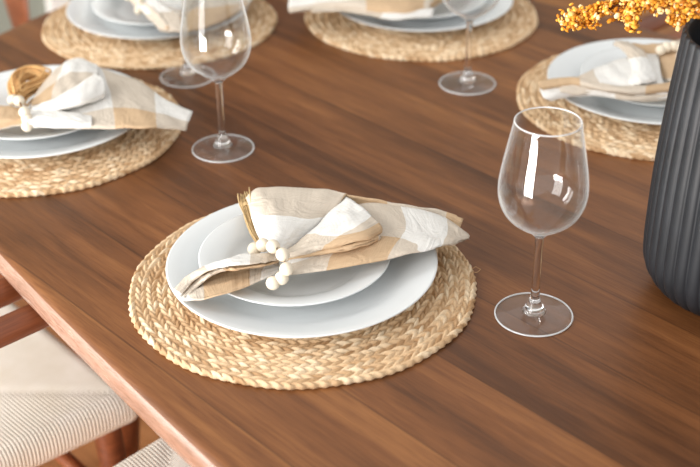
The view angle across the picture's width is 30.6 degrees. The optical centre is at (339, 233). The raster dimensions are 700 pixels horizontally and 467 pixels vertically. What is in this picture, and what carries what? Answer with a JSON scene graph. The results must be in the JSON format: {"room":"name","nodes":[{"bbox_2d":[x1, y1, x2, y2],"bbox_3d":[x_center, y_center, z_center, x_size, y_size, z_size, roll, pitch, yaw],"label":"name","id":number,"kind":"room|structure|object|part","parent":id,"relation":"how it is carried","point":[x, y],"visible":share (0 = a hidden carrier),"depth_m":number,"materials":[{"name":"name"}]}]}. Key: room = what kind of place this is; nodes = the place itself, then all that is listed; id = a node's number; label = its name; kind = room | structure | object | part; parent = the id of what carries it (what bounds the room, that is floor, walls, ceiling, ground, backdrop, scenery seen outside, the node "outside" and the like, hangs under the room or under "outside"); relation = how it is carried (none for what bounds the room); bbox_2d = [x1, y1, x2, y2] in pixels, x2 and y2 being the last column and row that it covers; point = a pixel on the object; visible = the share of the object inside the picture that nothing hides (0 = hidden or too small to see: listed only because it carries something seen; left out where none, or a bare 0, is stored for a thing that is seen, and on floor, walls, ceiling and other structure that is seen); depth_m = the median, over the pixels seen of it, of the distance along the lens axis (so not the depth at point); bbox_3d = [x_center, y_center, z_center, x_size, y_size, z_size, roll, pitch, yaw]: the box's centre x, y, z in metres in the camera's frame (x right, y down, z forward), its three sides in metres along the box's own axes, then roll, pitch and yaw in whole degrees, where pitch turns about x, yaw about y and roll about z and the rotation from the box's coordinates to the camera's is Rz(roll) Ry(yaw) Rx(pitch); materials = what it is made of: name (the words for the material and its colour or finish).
{"room":"dining room","nodes":[
{"label":"dining room","id":0,"kind":"room"},
{"bbox_2d":[0,0,46,33],"bbox_3d":[-1.175,-1.431,2.719,8.000,2.700,0.121,-26,38,-35],"label":"wall","id":1,"kind":"structure","parent":0,"point":[37,8],"depth_m":3.45,"materials":[{"name":"grey paint"}]},
{"bbox_2d":[46,0,70,12],"bbox_3d":[-0.778,-1.311,3.094,0.068,2.100,0.024,-26,39,-35],"label":"trim","id":2,"kind":"structure","parent":1,"relation":"attached to","point":[51,5],"depth_m":3.48,"materials":[{"name":"white paint"}]},
{"bbox_2d":[14,0,684,466],"bbox_3d":[0.099,0.432,2.226,8.000,0.040,9.000,-26,38,-35],"label":"floor","id":3,"kind":"structure","parent":0,"point":[87,454],"depth_m":2.32,"materials":[{"name":"brown wood"}]},
{"bbox_2d":[0,0,29,299],"bbox_3d":[-0.464,-0.125,2.442,0.525,0.714,0.579,-26,38,-35],"label":"dining chair","id":4,"kind":"object","parent":3,"relation":"on","point":[18,10],"visible":0.02,"depth_m":2.44,"materials":[{"name":"brown wood"}]},
{"bbox_3d":[-0.605,-0.375,2.470,0.019,0.286,0.168,-26,39,-35],"label":"backrest","id":5,"kind":"part","parent":4,"relation":"part of","materials":[{"name":"brown wood"}]},
{"bbox_2d":[0,277,137,466],"bbox_3d":[-0.636,0.311,1.711,0.579,0.714,0.525,-26,38,-35],"label":"dining chair","id":6,"kind":"object","parent":3,"relation":"on","point":[53,404],"visible":0.81,"depth_m":1.67,"materials":[{"name":"fabric"}]},
{"bbox_3d":[-0.649,0.023,1.532,0.480,0.035,0.525,-26,38,-35],"label":"arm rail","id":7,"kind":"part","parent":6,"relation":"part of","materials":[{"name":"brown wood"}]},
{"bbox_3d":[-0.301,0.417,1.791,0.043,0.440,0.045,-26,38,-35],"label":"leg","id":8,"kind":"part","parent":6,"relation":"part of","materials":[{"name":"brown wood"}]},
{"bbox_2d":[0,304,189,466],"bbox_3d":[-0.259,0.514,1.357,0.579,0.714,0.525,-26,38,-35],"label":"dining chair","id":9,"kind":"object","parent":3,"relation":"on","point":[20,323],"visible":0.41,"depth_m":1.41,"materials":[{"name":"brown wood"}]},
{"bbox_3d":[-0.273,0.226,1.178,0.480,0.035,0.525,-26,38,-35],"label":"arm rail","id":10,"kind":"part","parent":9,"relation":"part of","materials":[{"name":"brown wood"}]},
{"bbox_3d":[-0.218,0.428,1.351,0.463,0.051,0.473,-26,38,-35],"label":"seat","id":11,"kind":"part","parent":9,"relation":"part of","materials":[{"name":"fabric"}]},
{"bbox_2d":[0,0,699,466],"bbox_3d":[0.735,0.548,1.244,1.200,0.748,3.411,-26,38,-35],"label":"dining table","id":12,"kind":"object","parent":3,"relation":"on","point":[620,386],"visible":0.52,"depth_m":1.42,"materials":[{"name":"brown wood"}]},
{"bbox_2d":[0,78,180,197],"bbox_3d":[-0.391,-0.140,1.695,0.369,0.008,0.369,-7,31,-10],"label":"placemat","id":13,"kind":"object","parent":12,"relation":"on","point":[122,155],"visible":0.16,"depth_m":1.60,"materials":[{"name":"beige wicker"}]},
{"bbox_2d":[0,65,131,158],"bbox_3d":[-0.392,-0.154,1.687,0.286,0.025,0.286,-1,31,0],"label":"dinner plate","id":14,"kind":"object","parent":13,"relation":"on","point":[82,139],"visible":0.34,"depth_m":1.62,"materials":[{"name":"white ceramic"}]},
{"bbox_2d":[0,79,79,139],"bbox_3d":[-0.396,-0.160,1.683,0.203,0.022,0.203,-1,31,0],"label":"salad plate","id":15,"kind":"object","parent":14,"relation":"on","point":[16,132],"visible":0.26,"depth_m":1.64,"materials":[{"name":"white ceramic"}]},
{"bbox_2d":[0,58,192,130],"bbox_3d":[-0.346,-0.158,1.630,0.258,0.054,0.238,24,39,36],"label":"napkin","id":16,"kind":"object","parent":15,"relation":"on","point":[79,93],"visible":1,"depth_m":1.62,"materials":[{"name":"fabric"}]},
{"bbox_2d":[7,65,51,131],"bbox_3d":[-0.407,-0.178,1.653,0.058,0.035,0.162,-1,31,0],"label":"napkin ring","id":17,"kind":"object","parent":16,"relation":"on","point":[20,91],"visible":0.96,"depth_m":1.68,"materials":[{"name":"brown wood"}]},
{"bbox_3d":[-0.313,0.228,1.845,0.136,0.715,0.071,10,32,18],"label":"leg","id":18,"kind":"part","parent":12,"relation":"part of","materials":[{"name":"brown wood"}]},
{"bbox_2d":[41,0,277,69],"bbox_3d":[-0.282,-0.335,2.021,0.369,0.008,0.369,4,31,8],"label":"placemat","id":19,"kind":"object","parent":12,"relation":"on","point":[69,41],"visible":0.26,"depth_m":1.94,"materials":[{"name":"beige wicker"}]},
{"bbox_2d":[66,0,248,39],"bbox_3d":[-0.283,-0.349,2.012,0.286,0.025,0.286,-1,31,0],"label":"dinner plate","id":20,"kind":"object","parent":19,"relation":"on","point":[80,13],"visible":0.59,"depth_m":1.96,"materials":[{"name":"white ceramic"}]},
{"bbox_2d":[92,0,156,27],"bbox_3d":[-0.285,-0.356,2.012,0.203,0.022,0.203,-1,31,0],"label":"salad plate","id":21,"kind":"object","parent":20,"relation":"on","point":[120,11],"visible":0.4,"depth_m":1.99,"materials":[{"name":"white ceramic"}]},
{"bbox_2d":[131,0,251,32],"bbox_3d":[-0.288,-0.378,2.001,0.313,0.043,0.339,-1,31,0],"label":"napkin","id":22,"kind":"object","parent":20,"relation":"on","point":[209,13],"visible":0.95,"depth_m":1.90,"materials":[{"name":"fabric"}]},
{"bbox_2d":[126,0,143,14],"bbox_3d":[-0.308,-0.348,1.935,0.046,0.034,0.018,26,40,38],"label":"napkin ring","id":23,"kind":"object","parent":22,"relation":"on","point":[139,3],"visible":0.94,"depth_m":1.92,"materials":[{"name":"brown wood"}]},
{"bbox_2d":[156,0,215,87],"bbox_3d":[-0.219,-0.320,1.787,0.087,0.219,0.087,-12,32,-18],"label":"wine glass","id":24,"kind":"object","parent":12,"relation":"on","point":[186,71],"visible":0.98,"depth_m":1.82,"materials":[{"name":"clear glass"}]},
{"bbox_2d":[156,0,204,16],"bbox_3d":[-0.220,-0.360,1.763,0.087,0.126,0.087,-1,31,0],"label":"bowl","id":25,"kind":"object","parent":24,"relation":"on","point":[184,15],"depth_m":1.77,"materials":[{"name":"clear glass"}]},
{"bbox_3d":[-0.218,-0.268,1.817,0.025,0.087,0.025,-1,31,0],"label":"stem","id":26,"kind":"part","parent":24,"relation":"part of","materials":[{"name":"clear glass"}]},
{"bbox_2d":[180,0,253,162],"bbox_3d":[-0.150,-0.203,1.587,0.087,0.219,0.087,2,31,5],"label":"wine glass","id":27,"kind":"object","parent":12,"relation":"on","point":[222,141],"visible":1,"depth_m":1.62,"materials":[{"name":"clear glass"}]},
{"bbox_2d":[180,0,250,80],"bbox_3d":[-0.151,-0.243,1.564,0.087,0.126,0.087,-1,31,0],"label":"bowl","id":28,"kind":"object","parent":27,"relation":"on","point":[184,0],"depth_m":1.57,"materials":[{"name":"clear glass"}]},
{"bbox_3d":[-0.150,-0.151,1.618,0.025,0.087,0.025,-1,31,0],"label":"stem","id":29,"kind":"part","parent":27,"relation":"part of","materials":[{"name":"clear glass"}]},
{"bbox_2d":[128,213,480,389],"bbox_3d":[-0.039,0.052,1.361,0.369,0.008,0.369,-23,37,-32],"label":"placemat","id":30,"kind":"object","parent":12,"relation":"on","point":[197,344],"visible":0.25,"depth_m":1.27,"materials":[{"name":"beige wicker"}]},
{"bbox_2d":[166,203,437,337],"bbox_3d":[-0.039,0.037,1.353,0.286,0.025,0.286,-1,31,0],"label":"dinner plate","id":31,"kind":"object","parent":30,"relation":"on","point":[406,278],"visible":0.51,"depth_m":1.30,"materials":[{"name":"white ceramic"}]},
{"bbox_2d":[198,214,389,305],"bbox_3d":[-0.047,0.029,1.355,0.203,0.022,0.203,-1,31,0],"label":"salad plate","id":32,"kind":"object","parent":31,"relation":"on","point":[232,238],"visible":0.35,"depth_m":1.32,"materials":[{"name":"white ceramic"}]},
{"bbox_2d":[173,187,469,300],"bbox_3d":[-0.015,0.001,1.349,0.307,0.047,0.215,-1,31,0],"label":"napkin","id":33,"kind":"object","parent":32,"relation":"on","point":[321,229],"visible":0.94,"depth_m":1.33,"materials":[{"name":"fabric"}]},
{"bbox_2d":[237,187,293,289],"bbox_3d":[-0.088,-0.003,1.348,0.035,0.040,0.185,-10,32,-15],"label":"napkin ring","id":34,"kind":"object","parent":33,"relation":"attached to","point":[260,245],"visible":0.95,"depth_m":1.29,"materials":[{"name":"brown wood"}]},
{"bbox_2d":[304,0,537,61],"bbox_3d":[0.131,-0.348,2.032,0.369,0.008,0.369,13,33,22],"label":"placemat","id":35,"kind":"object","parent":12,"relation":"on","point":[520,21],"visible":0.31,"depth_m":1.94,"materials":[{"name":"beige wicker"}]},
{"bbox_2d":[340,0,512,31],"bbox_3d":[0.131,-0.362,2.023,0.286,0.025,0.286,-1,31,0],"label":"dinner plate","id":36,"kind":"object","parent":35,"relation":"on","point":[456,22],"visible":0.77,"depth_m":1.96,"materials":[{"name":"white ceramic"}]},
{"bbox_2d":[406,0,486,20],"bbox_3d":[0.133,-0.368,2.019,0.203,0.022,0.203,-1,31,0],"label":"salad plate","id":37,"kind":"object","parent":36,"relation":"on","point":[441,11],"visible":0.48,"depth_m":1.99,"materials":[{"name":"white ceramic"}]},
{"bbox_2d":[288,0,447,19],"bbox_3d":[0.064,-0.369,1.969,0.286,0.040,0.200,-1,31,0],"label":"napkin","id":38,"kind":"object","parent":37,"relation":"on","point":[382,9],"visible":1,"depth_m":1.91,"materials":[{"name":"fabric"}]},
{"bbox_2d":[439,1,498,94],"bbox_3d":[0.179,-0.306,1.751,0.087,0.219,0.087,2,31,5],"label":"wine glass","id":39,"kind":"object","parent":12,"relation":"on","point":[467,76],"visible":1,"depth_m":1.78,"materials":[{"name":"clear glass"}]},
{"bbox_3d":[0.180,-0.254,1.782,0.025,0.087,0.025,-1,31,0],"label":"stem","id":40,"kind":"part","parent":39,"relation":"part of","materials":[{"name":"clear glass"}]},
{"bbox_2d":[444,1,498,22],"bbox_3d":[0.179,-0.346,1.728,0.087,0.126,0.087,-1,31,0],"label":"bowl","id":41,"kind":"object","parent":39,"relation":"on","point":[469,21],"depth_m":1.74,"materials":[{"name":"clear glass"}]},
{"bbox_2d":[494,106,588,336],"bbox_3d":[0.197,-0.011,1.253,0.087,0.219,0.087,-4,31,-5],"label":"wine glass","id":42,"kind":"object","parent":12,"relation":"on","point":[534,307],"visible":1,"depth_m":1.28,"materials":[{"name":"clear glass"}]},
{"bbox_3d":[0.198,0.041,1.284,0.025,0.087,0.025,-1,31,0],"label":"stem","id":43,"kind":"part","parent":42,"relation":"part of","materials":[{"name":"clear glass"}]},
{"bbox_2d":[498,106,588,237],"bbox_3d":[0.197,-0.051,1.229,0.087,0.126,0.087,-1,31,0],"label":"bowl","id":44,"kind":"object","parent":42,"relation":"on","point":[538,235],"depth_m":1.22,"materials":[{"name":"clear glass"}]},
{"bbox_2d":[516,54,660,160],"bbox_3d":[0.426,-0.185,1.749,0.369,0.008,0.369,-12,32,-17],"label":"placemat","id":45,"kind":"object","parent":12,"relation":"on","point":[602,134],"visible":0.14,"depth_m":1.67,"materials":[{"name":"beige wicker"}]},
{"bbox_2d":[547,38,670,124],"bbox_3d":[0.426,-0.200,1.740,0.286,0.025,0.286,-1,31,0],"label":"dinner plate","id":46,"kind":"object","parent":45,"relation":"on","point":[569,63],"visible":0.41,"depth_m":1.72,"materials":[{"name":"white ceramic"}]},
{"bbox_2d":[580,48,666,107],"bbox_3d":[0.430,-0.206,1.738,0.203,0.022,0.203,-1,31,0],"label":"salad plate","id":47,"kind":"object","parent":46,"relation":"on","point":[607,56],"visible":0.17,"depth_m":1.78,"materials":[{"name":"white ceramic"}]},
{"bbox_2d":[538,40,679,101],"bbox_3d":[0.387,-0.217,1.699,0.257,0.042,0.166,-1,31,0],"label":"napkin","id":48,"kind":"object","parent":47,"relation":"on","point":[639,76],"visible":0.92,"depth_m":1.66,"materials":[{"name":"fabric"}]},
{"bbox_2d":[655,41,678,54],"bbox_3d":[0.443,-0.248,1.709,0.041,0.018,0.018,-1,31,0],"label":"napkin ring","id":49,"kind":"object","parent":48,"relation":"on","point":[665,47],"visible":0.77,"depth_m":1.70,"materials":[{"name":"white wood"}]},
{"bbox_2d":[643,18,699,315],"bbox_3d":[0.409,-0.063,1.271,0.190,0.286,0.190,4,31,8],"label":"vase","id":50,"kind":"object","parent":12,"relation":"on","point":[671,240],"visible":1,"depth_m":1.24,"materials":[{"name":"grey ceramic"}]},
{"bbox_2d":[556,0,699,32],"bbox_3d":[0.314,-0.183,1.277,0.201,0.145,0.060,19,36,29],"label":"dried flower spray","id":51,"kind":"object","parent":50,"relation":"in","point":[575,18],"visible":0.88,"depth_m":1.29,"materials":[{"name":"yellow plant"}]},
{"bbox_3d":[0.315,-0.178,1.276,0.196,0.138,0.048,20,37,31],"label":"stem","id":52,"kind":"part","parent":51,"relation":"part of","materials":[{"name":"yellow plant"}]},
{"bbox_2d":[614,0,699,33],"bbox_3d":[0.324,-0.174,1.242,0.143,0.165,0.069,24,39,35],"label":"dried flower spray","id":53,"kind":"object","parent":50,"relation":"in","point":[632,11],"visible":0.99,"depth_m":1.26,"materials":[{"name":"yellow plant"}]},
{"bbox_2d":[665,9,690,31],"bbox_3d":[0.371,-0.162,1.250,0.039,0.134,0.145,-18,34,-26],"label":"dried flower spray","id":54,"kind":"object","parent":50,"relation":"in","point":[674,19],"visible":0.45,"depth_m":1.27,"materials":[{"name":"yellow plant"}]},
{"bbox_2d":[662,0,699,19],"bbox_3d":[0.320,-0.166,1.202,0.110,0.192,0.098,-18,35,-27],"label":"dried flower spray","id":55,"kind":"object","parent":50,"relation":"in","point":[692,5],"visible":0.82,"depth_m":1.22,"materials":[{"name":"yellow plant"}]},
{"bbox_2d":[616,0,674,31],"bbox_3d":[0.414,-0.177,2.505,0.579,0.714,0.525,-26,38,-35],"label":"dining chair","id":56,"kind":"object","parent":3,"relation":"on","point":[650,22],"visible":0.02,"depth_m":2.12,"materials":[{"name":"brown wood"}]},
{"bbox_3d":[0.563,-0.424,2.519,0.168,0.286,0.019,-26,39,-35],"label":"backrest","id":57,"kind":"part","parent":56,"relation":"part of","materials":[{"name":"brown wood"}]},
{"bbox_3d":[0.418,-0.473,2.338,0.480,0.035,0.525,-26,38,-35],"label":"arm rail","id":58,"kind":"part","parent":56,"relation":"part of","materials":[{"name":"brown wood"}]},
{"bbox_2d":[665,31,681,38],"bbox_3d":[0.601,0.114,2.009,0.579,0.714,0.525,-26,38,-35],"label":"dining chair","id":59,"kind":"object","parent":3,"relation":"on","point":[676,34],"visible":0.02,"depth_m":2.05,"materials":[{"name":"brown wood"}]}
]}

